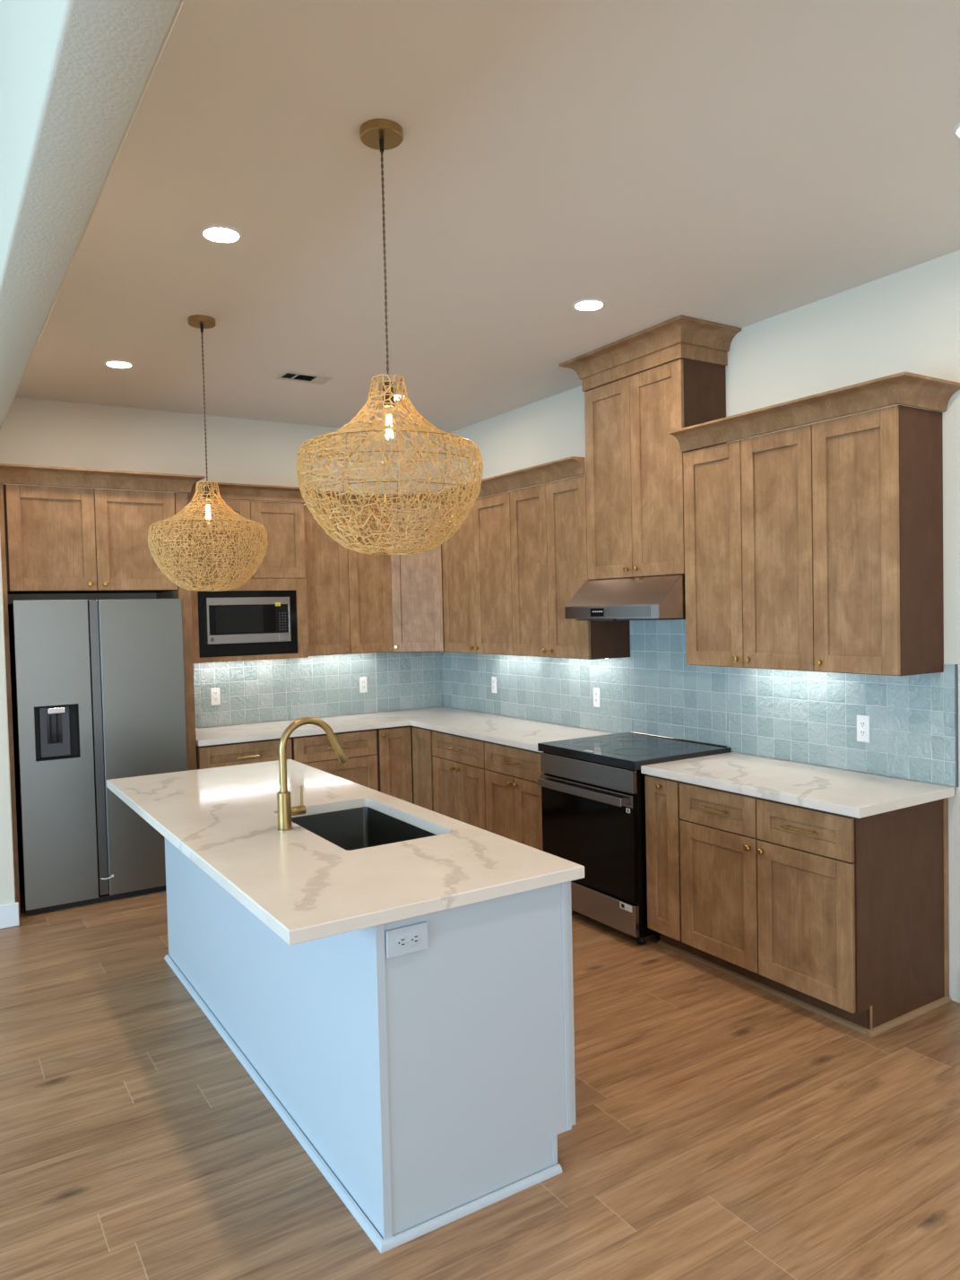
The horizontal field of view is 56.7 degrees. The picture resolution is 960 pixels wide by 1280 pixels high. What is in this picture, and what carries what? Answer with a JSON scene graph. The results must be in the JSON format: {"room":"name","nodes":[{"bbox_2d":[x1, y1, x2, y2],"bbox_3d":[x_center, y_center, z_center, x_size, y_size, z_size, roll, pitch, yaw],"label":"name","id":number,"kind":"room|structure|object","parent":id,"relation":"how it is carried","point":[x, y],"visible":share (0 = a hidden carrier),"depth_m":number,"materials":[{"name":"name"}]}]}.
{"room":"kitchen","nodes":[
{"label":"kitchen","id":0,"kind":"room"},
{"bbox_2d":[0,537,15,905],"bbox_3d":[-2.916,-0.259,5.202,0.165,3.700,0.810,-3,2,-32],"label":"wall","id":1,"kind":"structure","parent":0,"point":[7,890],"depth_m":4.92,"materials":[{"name":"beige paint"}]},
{"bbox_2d":[0,901,19,928],"bbox_3d":[-2.655,1.531,4.913,0.195,0.130,0.015,-3,2,-32],"label":"baseboard","id":2,"kind":"structure","parent":1,"relation":"attached to","point":[9,912],"depth_m":4.93,"materials":[{"name":"white paint"}]},
{"bbox_2d":[0,0,184,430],"bbox_3d":[-0.063,-1.516,0.594,0.165,1.016,9.990,-3,2,-32],"label":"soffit","id":3,"kind":"object","parent":1,"relation":"attached to","point":[75,75],"depth_m":1.91,"materials":[{"name":"beige paint"}]},
{"bbox_2d":[0,397,439,728],"bbox_3d":[-3.771,-0.240,5.213,8.320,3.700,0.120,-3,2,-32],"label":"wall","id":4,"kind":"structure","parent":0,"point":[38,432],"depth_m":6.12,"materials":[{"name":"beige paint"}]},
{"bbox_2d":[187,497,308,663],"bbox_3d":[-1.693,-0.407,6.226,0.858,1.090,0.379,-3,2,-32],"label":"upper cabinet","id":5,"kind":"object","parent":4,"relation":"attached to","point":[282,567],"visible":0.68,"depth_m":6.16,"materials":[{"name":"brown wood"}]},
{"bbox_2d":[197,590,297,657],"bbox_3d":[-1.651,-0.118,6.200,0.684,0.440,0.321,-3,2,-32],"label":"microwave","id":6,"kind":"object","parent":5,"relation":"in","point":[231,623],"visible":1,"depth_m":6.06,"materials":[{"name":"silver glass"}]},
{"bbox_2d":[193,651,442,727],"bbox_3d":[-1.226,0.345,6.752,2.155,0.482,0.014,-3,2,-32],"label":"tile backsplash","id":7,"kind":"structure","parent":4,"relation":"attached to","point":[315,686],"depth_m":6.73,"materials":[{"name":"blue tile"}]},
{"bbox_2d":[210,687,220,705],"bbox_3d":[-1.881,0.402,6.328,0.064,0.122,0.010,-3,2,-32],"label":"power outlet","id":8,"kind":"object","parent":7,"relation":"attached to","point":[215,699],"visible":1,"depth_m":6.33,"materials":[{"name":"white plastic"}]},
{"bbox_2d":[213,691,217,701],"bbox_3d":[-1.880,0.402,6.326,0.034,0.068,0.005,-3,2,-32],"label":"receptacle","id":9,"kind":"object","parent":8,"relation":"attached to","point":[215,694],"depth_m":6.32,"materials":[{"name":"white plastic"}]},
{"bbox_2d":[359,676,367,692],"bbox_3d":[-0.909,0.350,6.941,0.064,0.122,0.010,-3,2,-32],"label":"power outlet","id":10,"kind":"object","parent":7,"relation":"attached to","point":[363,684],"visible":1,"depth_m":6.94,"materials":[{"name":"white plastic"}]},
{"bbox_2d":[361,680,365,689],"bbox_3d":[-0.908,0.350,6.939,0.034,0.068,0.005,-3,2,-32],"label":"receptacle","id":11,"kind":"object","parent":10,"relation":"attached to","point":[363,682],"depth_m":6.94,"materials":[{"name":"white plastic"}]},
{"bbox_2d":[303,505,393,656],"bbox_3d":[-1.039,-0.438,6.655,0.693,1.078,0.355,-3,2,-32],"label":"upper cabinet","id":12,"kind":"object","parent":4,"relation":"attached to","point":[350,603],"visible":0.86,"depth_m":6.52,"materials":[{"name":"brown wood"}]},
{"bbox_2d":[385,506,444,652],"bbox_3d":[-0.426,-0.457,6.886,0.618,1.084,0.610,-3,2,-32],"label":"upper cabinet","id":13,"kind":"object","parent":4,"relation":"attached to","point":[417,578],"visible":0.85,"depth_m":6.67,"materials":[{"name":"brown wood"}]},
{"bbox_2d":[313,456,585,509],"bbox_3d":[-0.113,-1.026,6.030,2.161,0.096,0.744,0,2,35],"label":"crown molding","id":14,"kind":"structure","parent":13,"relation":"on","point":[572,466],"depth_m":5.71,"materials":[{"name":"brown wood"}]},
{"bbox_2d":[0,890,959,1279],"bbox_3d":[-0.854,1.720,0.662,8.250,0.050,10.850,-3,2,-32],"label":"floor","id":15,"kind":"structure","parent":0,"point":[726,1127],"depth_m":2.83,"materials":[{"name":"brown wood"}]},
{"bbox_2d":[8,598,187,915],"bbox_3d":[-2.397,0.658,5.583,0.931,1.810,0.670,-3,2,-32],"label":"refrigerator","id":16,"kind":"object","parent":15,"relation":"on","point":[98,686],"visible":0.94,"depth_m":5.28,"materials":[{"name":"grey metal"}]},
{"bbox_2d":[0,483,197,915],"bbox_3d":[-2.421,0.326,5.621,1.065,2.480,0.647,-3,2,-32],"label":"tall cabinet","id":17,"kind":"object","parent":15,"relation":"on","point":[55,540],"visible":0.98,"depth_m":5.30,"materials":[{"name":"brown wood"}]},
{"bbox_2d":[0,463,318,503],"bbox_3d":[-1.928,-0.978,5.643,2.034,0.099,0.332,-3,2,-36],"label":"crown molding","id":18,"kind":"structure","parent":17,"relation":"attached to","point":[9,473],"depth_m":5.41,"materials":[{"name":"brown wood"}]},
{"bbox_2d":[196,737,292,769],"bbox_3d":[-1.679,1.097,6.091,0.626,0.874,0.666,-3,2,-32],"label":"base cabinet","id":19,"kind":"object","parent":15,"relation":"on","point":[266,750],"visible":0.18,"depth_m":5.80,"materials":[{"name":"brown wood"}]},
{"bbox_2d":[291,728,378,790],"bbox_3d":[-1.145,1.073,6.428,0.623,0.874,0.666,-3,2,-32],"label":"base cabinet","id":20,"kind":"object","parent":15,"relation":"on","point":[315,751],"visible":0.38,"depth_m":6.21,"materials":[{"name":"brown wood"}]},
{"bbox_2d":[164,838,575,1253],"bbox_3d":[-0.639,1.156,3.559,0.682,0.874,2.451,-3,2,-32],"label":"kitchen island","id":21,"kind":"object","parent":15,"relation":"on","point":[430,1088],"visible":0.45,"depth_m":2.59,"materials":[{"name":"white wood"}]},
{"bbox_2d":[106,759,584,945],"bbox_3d":[-0.751,0.703,3.522,0.935,0.038,2.524,-3,2,-32],"label":"island countertop","id":22,"kind":"structure","parent":21,"relation":"on","point":[301,885],"depth_m":2.88,"materials":[{"name":"stone"}]},
{"bbox_2d":[276,717,348,830],"bbox_3d":[-0.620,0.486,3.307,0.284,0.404,0.054,-3,2,-32],"label":"kitchen faucet","id":23,"kind":"object","parent":22,"relation":"on","point":[285,810],"visible":1,"depth_m":3.24,"materials":[{"name":"gold metal"}]},
{"bbox_2d":[291,806,437,850],"bbox_3d":[-0.456,0.831,3.361,0.446,0.220,0.769,-3,2,-32],"label":"sink","id":24,"kind":"object","parent":22,"relation":"in","point":[350,829],"visible":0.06,"depth_m":3.69,"materials":[{"name":"grey metal"}]},
{"bbox_2d":[386,921,428,959],"bbox_3d":[-0.195,0.810,2.399,0.126,0.075,0.010,-3,2,-32],"label":"power outlet","id":25,"kind":"object","parent":21,"relation":"attached to","point":[404,940],"visible":1,"depth_m":2.40,"materials":[{"name":"white plastic"}]},
{"bbox_2d":[396,935,406,948],"bbox_3d":[-0.211,0.810,2.386,0.033,0.033,0.004,-3,2,-32],"label":"receptacle","id":26,"kind":"object","parent":25,"relation":"attached to","point":[401,940],"depth_m":2.38,"materials":[{"name":"white plastic"}]},
{"bbox_2d":[408,933,420,944],"bbox_3d":[-0.177,0.809,2.408,0.033,0.033,0.004,-3,2,-32],"label":"receptacle","id":27,"kind":"object","parent":25,"relation":"attached to","point":[414,938],"depth_m":2.41,"materials":[{"name":"white plastic"}]},
{"bbox_2d":[375,725,434,811],"bbox_3d":[-0.427,1.046,6.728,0.901,0.874,0.924,-3,2,-32],"label":"base cabinet","id":28,"kind":"object","parent":15,"relation":"on","point":[404,753],"visible":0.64,"depth_m":6.41,"materials":[{"name":"brown wood"}]},
{"bbox_2d":[195,706,614,752],"bbox_3d":[-0.610,0.624,5.795,2.154,0.038,2.274,-3,2,-32],"label":"countertop","id":29,"kind":"structure","parent":28,"relation":"on","point":[522,733],"depth_m":6.09,"materials":[{"name":"stone"}]},
{"bbox_2d":[432,730,487,830],"bbox_3d":[0.103,1.055,6.110,0.666,0.874,0.677,-3,2,-32],"label":"base cabinet","id":30,"kind":"object","parent":15,"relation":"on","point":[459,789],"visible":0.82,"depth_m":5.92,"materials":[{"name":"brown wood"}]},
{"bbox_2d":[484,741,544,850],"bbox_3d":[0.471,1.065,5.528,0.666,0.874,0.686,-3,2,-32],"label":"base cabinet","id":31,"kind":"object","parent":15,"relation":"on","point":[514,811],"visible":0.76,"depth_m":5.38,"materials":[{"name":"brown wood"}]},
{"bbox_2d":[537,731,731,944],"bbox_3d":[0.824,1.044,4.887,0.726,0.944,0.805,-3,2,-32],"label":"range","id":32,"kind":"object","parent":15,"relation":"on","point":[593,788],"visible":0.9,"depth_m":4.63,"materials":[{"name":"black metal"}]},
{"bbox_2d":[537,732,731,770],"bbox_3d":[0.831,0.599,4.884,0.684,0.046,0.805,-3,2,-32],"label":"cooktop","id":33,"kind":"object","parent":32,"relation":"in","point":[624,751],"depth_m":4.76,"materials":[{"name":"black glass"}]},
{"bbox_2d":[644,774,694,954],"bbox_3d":[1.138,1.085,4.478,0.660,0.874,0.228,-3,2,-32],"label":"base cabinet","id":34,"kind":"object","parent":15,"relation":"on","point":[662,829],"visible":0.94,"depth_m":4.32,"materials":[{"name":"brown wood"}]},
{"bbox_2d":[657,940,870,1035],"bbox_3d":[1.210,1.528,3.977,0.019,0.019,1.166,-3,2,-32],"label":"trim","id":35,"kind":"structure","parent":15,"relation":"on","point":[851,1024],"depth_m":3.89,"materials":[{"name":"brown wood"}]},
{"bbox_2d":[679,781,949,1029],"bbox_3d":[1.450,1.094,3.979,0.666,0.874,0.936,-3,2,-32],"label":"base cabinet","id":36,"kind":"object","parent":15,"relation":"on","point":[846,917],"visible":0.98,"depth_m":3.67,"materials":[{"name":"brown wood"}]},
{"bbox_2d":[640,752,954,818],"bbox_3d":[1.387,0.636,4.048,0.644,0.038,1.205,-3,2,-32],"label":"countertop","id":37,"kind":"structure","parent":36,"relation":"on","point":[854,794],"depth_m":3.87,"materials":[{"name":"stone"}]},
{"bbox_2d":[866,996,951,1037],"bbox_3d":[1.750,1.527,3.617,0.548,0.019,0.019,-3,2,-32],"label":"trim","id":38,"kind":"structure","parent":36,"relation":"attached to","point":[939,1002],"depth_m":3.60,"materials":[{"name":"brown wood"}]},
{"bbox_2d":[15,0,959,437],"bbox_3d":[1.160,-1.561,1.845,3.240,0.100,10.800,-3,2,-32],"label":"ceiling","id":39,"kind":"structure","parent":0,"point":[736,163],"depth_m":3.02,"materials":[{"name":"beige paint"}]},
{"bbox_2d":[103,360,134,368],"bbox_3d":[-2.014,-1.538,4.968,0.156,0.006,0.156,-3,2,-32],"label":"recessed light","id":40,"kind":"object","parent":39,"relation":"in","point":[119,364],"visible":1,"depth_m":4.96,"materials":[{"name":"white plastic"}]},
{"bbox_2d":[107,362,130,367],"bbox_3d":[-2.014,-1.539,4.968,0.124,0.003,0.124,-1,2,-1],"label":"diffuser","id":41,"kind":"object","parent":40,"relation":"attached to","point":[110,364],"depth_m":4.97,"materials":[{"name":"white plastic"}]},
{"bbox_2d":[147,314,268,591],"bbox_3d":[-1.316,-0.885,4.274,0.555,1.298,0.554,-1,2,23],"label":"pendant light","id":42,"kind":"object","parent":39,"relation":"hanging from","point":[202,322],"visible":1,"depth_m":4.20,"materials":[{"name":"beige wicker"}]},
{"bbox_2d":[203,484,211,500],"bbox_3d":[-1.311,-0.711,4.280,0.038,0.075,0.038,-1,2,23],"label":"socket","id":43,"kind":"object","parent":42,"relation":"attached to","point":[207,488],"depth_m":4.26,"materials":[{"name":"brown metal"}]},
{"bbox_2d":[199,224,242,242],"bbox_3d":[-0.962,-1.508,3.310,0.156,0.006,0.156,-3,2,-32],"label":"recessed light","id":44,"kind":"object","parent":39,"relation":"in","point":[214,233],"visible":1,"depth_m":3.30,"materials":[{"name":"white plastic"}]},
{"bbox_2d":[204,227,238,242],"bbox_3d":[-0.962,-1.509,3.310,0.124,0.003,0.124,-1,2,-1],"label":"diffuser","id":45,"kind":"object","parent":44,"relation":"attached to","point":[211,234],"depth_m":3.31,"materials":[{"name":"white plastic"}]},
{"bbox_2d":[274,370,334,384],"bbox_3d":[-1.054,-1.572,5.334,0.310,0.007,0.180,-3,2,-32],"label":"ceiling vent","id":46,"kind":"object","parent":39,"relation":"in","point":[290,376],"visible":1,"depth_m":5.33,"materials":[{"name":"white metal"}]},
{"bbox_2d":[295,118,483,554],"bbox_3d":[-0.277,-0.881,2.645,0.554,1.246,0.555,-3,2,-32],"label":"pendant light","id":47,"kind":"object","parent":39,"relation":"hanging from","point":[378,134],"visible":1,"depth_m":2.57,"materials":[{"name":"wicker"}]},
{"bbox_2d":[381,381,395,407],"bbox_3d":[-0.273,-0.733,2.650,0.038,0.075,0.038,-3,2,-32],"label":"socket","id":48,"kind":"object","parent":47,"relation":"attached to","point":[392,398],"depth_m":2.64,"materials":[{"name":"brown metal"}]},
{"bbox_2d":[572,299,605,311],"bbox_3d":[0.511,-1.571,4.176,0.156,0.006,0.156,-3,2,-32],"label":"recessed light","id":49,"kind":"object","parent":39,"relation":"in","point":[584,305],"visible":1,"depth_m":4.17,"materials":[{"name":"white plastic"}]},
{"bbox_2d":[575,301,602,310],"bbox_3d":[0.511,-1.572,4.176,0.124,0.003,0.124,-1,2,-1],"label":"diffuser","id":50,"kind":"object","parent":49,"relation":"attached to","point":[579,305],"depth_m":4.18,"materials":[{"name":"white plastic"}]},
{"bbox_2d":[951,122,959,138],"bbox_3d":[1.506,-1.544,2.674,0.156,0.006,0.156,-3,2,-32],"label":"recessed light","id":51,"kind":"object","parent":39,"relation":"in","point":[955,132],"visible":1,"depth_m":2.70,"materials":[{"name":"white plastic"}]},
{"bbox_2d":[436,250,959,1003],"bbox_3d":[2.610,-0.307,2.785,0.120,3.700,10.800,-3,2,-32],"label":"wall","id":52,"kind":"structure","parent":0,"point":[907,320],"depth_m":4.08,"materials":[{"name":"beige paint"}]},
{"bbox_2d":[441,491,513,655],"bbox_3d":[0.089,-0.450,6.324,0.355,1.084,0.902,-3,2,-32],"label":"upper cabinet","id":53,"kind":"object","parent":52,"relation":"attached to","point":[476,559],"visible":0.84,"depth_m":6.19,"materials":[{"name":"brown wood"}]},
{"bbox_2d":[510,475,630,659],"bbox_3d":[0.542,-0.437,5.608,0.355,1.084,0.782,-3,2,-32],"label":"upper cabinet","id":54,"kind":"object","parent":52,"relation":"attached to","point":[549,521],"visible":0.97,"depth_m":5.47,"materials":[{"name":"brown wood"}]},
{"bbox_2d":[558,315,741,579],"bbox_3d":[0.917,-0.976,4.901,0.433,1.258,0.981,-3,2,-32],"label":"upper cabinet","id":55,"kind":"object","parent":52,"relation":"attached to","point":[643,386],"visible":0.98,"depth_m":4.75,"materials":[{"name":"brown wood"}]},
{"bbox_2d":[564,574,685,620],"bbox_3d":[0.895,-0.229,4.910,0.490,0.231,0.768,-3,2,-32],"label":"range hood","id":56,"kind":"object","parent":55,"relation":"attached to","point":[661,597],"visible":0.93,"depth_m":4.71,"materials":[{"name":"silver metal"}]},
{"bbox_2d":[441,619,958,787],"bbox_3d":[0.830,0.114,5.510,0.013,0.930,4.304,-3,2,-32],"label":"tile backsplash","id":57,"kind":"structure","parent":52,"relation":"attached to","point":[807,717],"depth_m":4.72,"materials":[{"name":"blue tile"}]},
{"bbox_2d":[491,676,496,692],"bbox_3d":[0.104,0.336,6.655,0.010,0.122,0.064,-3,2,-32],"label":"power outlet","id":58,"kind":"object","parent":57,"relation":"attached to","point":[493,678],"visible":1,"depth_m":6.65,"materials":[{"name":"white plastic"}]},
{"bbox_2d":[492,680,494,689],"bbox_3d":[0.103,0.336,6.654,0.005,0.068,0.034,-3,2,-32],"label":"receptacle","id":59,"kind":"object","parent":58,"relation":"attached to","point":[493,681],"depth_m":6.65,"materials":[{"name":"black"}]},
{"bbox_2d":[593,687,600,707],"bbox_3d":[0.740,0.365,5.650,0.010,0.122,0.064,-3,2,-32],"label":"power outlet","id":60,"kind":"object","parent":57,"relation":"attached to","point":[596,691],"visible":1,"depth_m":5.64,"materials":[{"name":"white plastic"}]},
{"bbox_2d":[856,714,869,743],"bbox_3d":[1.747,0.404,4.058,0.010,0.122,0.064,-3,2,-32],"label":"power outlet","id":61,"kind":"object","parent":57,"relation":"attached to","point":[862,721],"visible":1,"depth_m":4.05,"materials":[{"name":"white plastic"}]},
{"bbox_2d":[859,720,865,727],"bbox_3d":[1.745,0.384,4.056,0.004,0.033,0.033,-3,2,-32],"label":"receptacle","id":62,"kind":"object","parent":61,"relation":"attached to","point":[862,723],"depth_m":4.05,"materials":[{"name":"white plastic"}]},
{"bbox_2d":[859,729,865,736],"bbox_3d":[1.746,0.424,4.057,0.004,0.033,0.033,-3,2,-32],"label":"receptacle","id":63,"kind":"object","parent":61,"relation":"attached to","point":[862,732],"depth_m":4.06,"materials":[{"name":"white plastic"}]},
{"bbox_2d":[683,424,814,671],"bbox_3d":[1.373,-0.413,4.292,0.355,1.084,0.765,-3,2,-32],"label":"upper cabinet","id":64,"kind":"object","parent":52,"relation":"attached to","point":[748,505],"visible":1,"depth_m":4.17,"materials":[{"name":"brown wood"}]},
{"bbox_2d":[669,371,959,451],"bbox_3d":[1.463,-0.996,4.045,0.415,0.096,1.262,-3,2,-32],"label":"crown molding","id":65,"kind":"structure","parent":64,"relation":"on","point":[903,388],"depth_m":3.75,"materials":[{"name":"brown wood"}]},
{"bbox_2d":[812,405,943,675],"bbox_3d":[1.685,-0.403,3.799,0.355,1.084,0.394,-3,2,-32],"label":"upper cabinet","id":66,"kind":"object","parent":52,"relation":"attached to","point":[877,474],"visible":1,"depth_m":3.68,"materials":[{"name":"brown wood"}]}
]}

